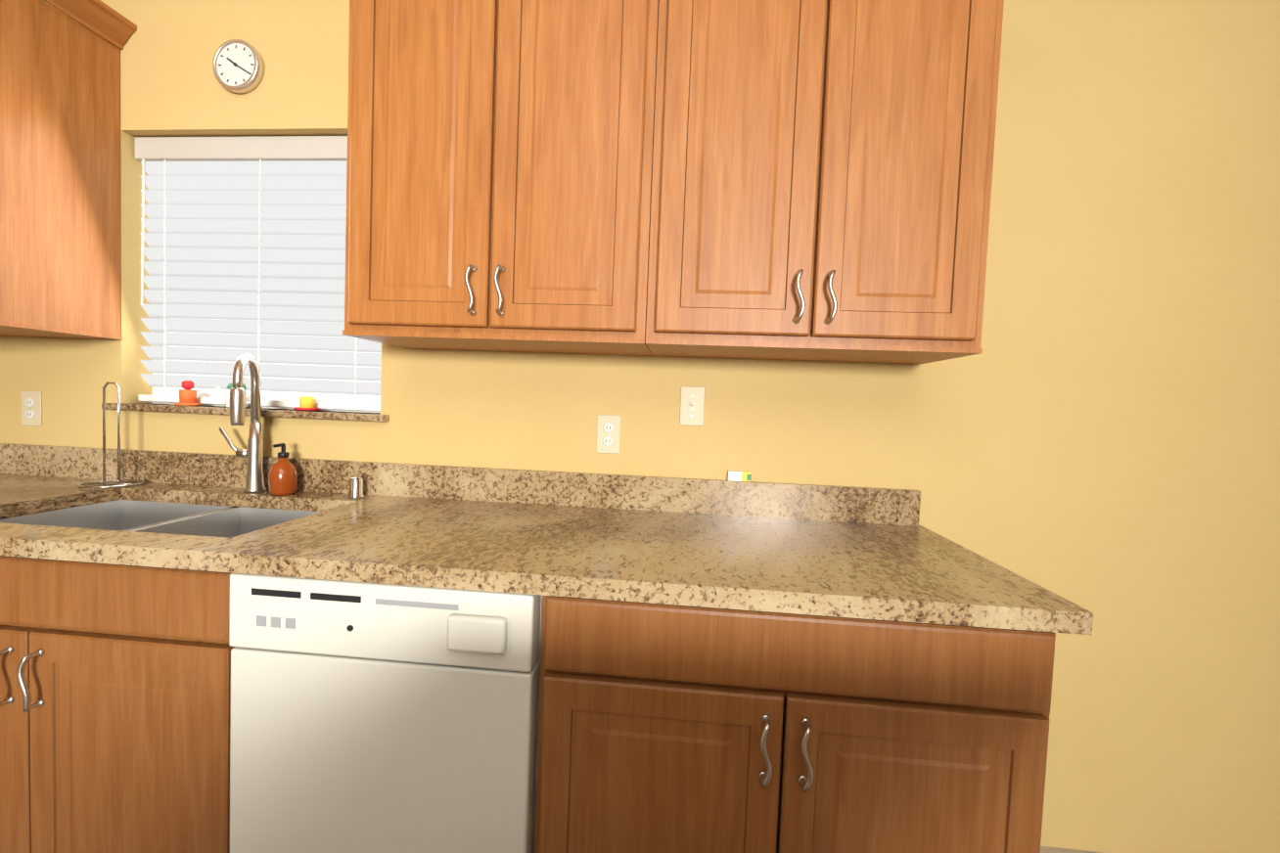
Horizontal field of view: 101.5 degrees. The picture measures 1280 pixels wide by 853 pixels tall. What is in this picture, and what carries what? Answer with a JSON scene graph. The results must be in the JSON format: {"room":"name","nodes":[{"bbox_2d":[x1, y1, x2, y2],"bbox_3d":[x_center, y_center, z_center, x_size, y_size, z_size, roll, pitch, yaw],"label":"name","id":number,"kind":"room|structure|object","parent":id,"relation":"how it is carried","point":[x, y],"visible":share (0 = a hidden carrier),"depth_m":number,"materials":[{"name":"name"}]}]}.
{"room":"kitchen","nodes":[
{"label":"kitchen","id":0,"kind":"room"},
{"bbox_2d":[0,0,1279,852],"bbox_3d":[0.809,-0.747,1.538,6.480,3.881,0.140,2,2,5],"label":"wall","id":1,"kind":"structure","parent":0,"point":[1092,429],"depth_m":1.47,"materials":[{"name":"yellow paint"}]},
{"bbox_2d":[21,390,42,426],"bbox_3d":[-2.034,-0.060,1.746,0.072,0.116,0.009,2,2,5],"label":"electrical outlet","id":2,"kind":"object","parent":1,"relation":"attached to","point":[31,408],"visible":1,"depth_m":1.74,"materials":[{"name":"beige plastic"}]},
{"bbox_2d":[212,39,264,93],"bbox_3d":[-1.249,-1.119,1.625,0.156,0.156,0.028,2,2,5],"label":"wall clock","id":3,"kind":"object","parent":1,"relation":"attached to","point":[238,66],"visible":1,"depth_m":1.62,"materials":[{"name":"beige plastic"}]},
{"bbox_2d":[101,403,389,421],"bbox_3d":[-1.258,-0.048,1.713,0.956,0.022,0.133,2,2,5],"label":"window sill","id":4,"kind":"structure","parent":1,"relation":"attached to","point":[280,413],"depth_m":1.65,"materials":[{"name":"brown stone"}]},
{"bbox_2d":[174,380,200,406],"bbox_3d":[-1.472,-0.109,1.702,0.066,0.082,0.065,2,2,5],"label":"potted flower","id":5,"kind":"object","parent":4,"relation":"on","point":[187,396],"visible":0.96,"depth_m":1.69,"materials":[{"name":"orange ceramic"}]},
{"bbox_2d":[215,382,250,408],"bbox_3d":[-1.308,-0.101,1.688,0.132,0.080,0.059,2,2,5],"label":"can","id":6,"kind":"object","parent":4,"relation":"on","point":[226,394],"visible":0.38,"depth_m":1.68,"materials":[{"name":"white ceramic"}]},
{"bbox_2d":[293,396,320,411],"bbox_3d":[-1.060,-0.073,1.667,0.074,0.047,0.073,2,2,5],"label":"candle","id":7,"kind":"object","parent":4,"relation":"on","point":[306,403],"visible":1,"depth_m":1.65,"materials":[{"name":"yellow wax"}]},
{"bbox_2d":[152,289,381,412],"bbox_3d":[-1.233,-0.501,1.780,0.896,0.880,0.036,2,2,5],"label":"window","id":8,"kind":"structure","parent":1,"relation":"in","point":[296,396],"depth_m":1.78,"materials":[{"name":"white"}]},
{"bbox_2d":[134,136,381,411],"bbox_3d":[-1.238,-0.501,1.718,0.884,0.868,0.077,2,2,5],"label":"window blinds","id":9,"kind":"object","parent":8,"relation":"attached to","point":[241,222],"visible":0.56,"depth_m":1.73,"materials":[{"name":"grey plastic"}]},
{"bbox_2d":[342,0,663,356],"bbox_3d":[-0.334,-0.723,1.404,0.762,0.985,0.328,2,2,5],"label":"upper cabinet","id":10,"kind":"object","parent":1,"relation":"attached to","point":[502,155],"depth_m":1.25,"materials":[{"name":"brown wood"}]},
{"bbox_2d":[595,414,621,454],"bbox_3d":[-0.095,0.024,1.574,0.072,0.116,0.009,2,2,5],"label":"electrical outlet","id":11,"kind":"object","parent":1,"relation":"attached to","point":[608,441],"visible":1,"depth_m":1.57,"materials":[{"name":"beige plastic"}]},
{"bbox_2d":[679,386,705,426],"bbox_3d":[0.154,-0.060,1.544,0.072,0.116,0.017,2,2,5],"label":"light switch","id":12,"kind":"object","parent":1,"relation":"attached to","point":[692,405],"visible":1,"depth_m":1.55,"materials":[{"name":"beige plastic"}]},
{"bbox_2d":[651,0,1004,364],"bbox_3d":[0.424,-0.690,1.337,0.762,0.985,0.328,2,2,5],"label":"upper cabinet","id":13,"kind":"object","parent":1,"relation":"attached to","point":[802,180],"depth_m":1.18,"materials":[{"name":"brown wood"}]},
{"bbox_2d":[1040,846,1104,852],"bbox_3d":[0.392,1.373,-2.131,6.480,0.080,7.680,2,2,5],"label":"floor","id":14,"kind":"structure","parent":0,"point":[1045,849],"depth_m":1.50,"materials":[{"name":"tile"}]},
{"bbox_2d":[0,506,239,852],"bbox_3d":[-1.276,0.682,1.395,0.987,0.876,0.623,2,2,5],"label":"base cabinet","id":15,"kind":"object","parent":14,"relation":"on","point":[115,679],"depth_m":1.06,"materials":[{"name":"brown wood"}]},
{"bbox_2d":[0,443,1093,635],"bbox_3d":[-0.789,0.273,1.319,3.139,0.290,0.655,2,2,5],"label":"countertop","id":16,"kind":"structure","parent":15,"relation":"on","point":[869,553],"depth_m":0.94,"materials":[{"name":"beige stone"}]},
{"bbox_2d":[77,381,143,488],"bbox_3d":[-1.629,0.022,1.612,0.147,0.317,0.147,2,2,5],"label":"wire stand","id":17,"kind":"object","parent":16,"relation":"on","point":[114,484],"visible":1,"depth_m":1.61,"materials":[{"name":"silver metal"}]},
{"bbox_2d":[218,353,266,493],"bbox_3d":[-1.200,-0.008,1.543,0.193,0.418,0.174,2,2,5],"label":"faucet","id":18,"kind":"object","parent":16,"relation":"on","point":[252,453],"visible":1,"depth_m":1.59,"materials":[{"name":"silver metal"}]},
{"bbox_2d":[268,443,297,496],"bbox_3d":[-1.078,0.127,1.581,0.074,0.155,0.074,2,2,5],"label":"soap dispenser","id":19,"kind":"object","parent":16,"relation":"on","point":[283,477],"visible":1,"depth_m":1.56,"materials":[{"name":"orange glass"}]},
{"bbox_2d":[347,476,364,499],"bbox_3d":[-0.855,0.182,1.573,0.044,0.062,0.044,2,2,5],"label":"air gap","id":20,"kind":"object","parent":16,"relation":"on","point":[355,486],"visible":1,"depth_m":1.56,"materials":[{"name":"silver metal"}]},
{"bbox_2d":[727,470,751,482],"bbox_3d":[0.292,0.146,1.535,0.067,0.028,0.015,2,2,5],"label":"pack","id":21,"kind":"object","parent":16,"relation":"on","point":[734,476],"visible":0.98,"depth_m":1.53,"materials":[{"name":"white paper"}]},
{"bbox_2d":[228,573,542,852],"bbox_3d":[-0.482,0.719,1.306,0.600,0.872,0.659,2,2,5],"label":"dishwasher","id":22,"kind":"object","parent":14,"relation":"on","point":[376,718],"visible":0.81,"depth_m":0.99,"materials":[{"name":"white"}]},
{"bbox_2d":[234,595,563,852],"bbox_3d":[-0.480,0.716,1.324,0.688,0.876,0.623,2,2,5],"label":"base cabinet","id":23,"kind":"object","parent":14,"relation":"on","point":[551,678],"depth_m":0.98,"materials":[{"name":"brown wood"}]},
{"bbox_2d":[555,596,1055,852],"bbox_3d":[0.279,0.749,1.257,0.913,0.876,0.623,2,2,5],"label":"base cabinet","id":24,"kind":"object","parent":14,"relation":"on","point":[667,728],"depth_m":0.94,"materials":[{"name":"brown wood"}]},
{"bbox_3d":[-2.692,-0.726,-2.003,0.140,3.860,7.540,2,2,5],"label":"wall","id":25,"kind":"structure","parent":0,"visible":0},
{"bbox_2d":[0,0,129,339],"bbox_3d":[-2.007,-0.789,1.413,0.607,0.985,0.607,2,2,5],"label":"upper cabinet","id":26,"kind":"object","parent":25,"relation":"attached to","point":[60,174],"depth_m":1.53,"materials":[{"name":"brown wood"}]}
]}

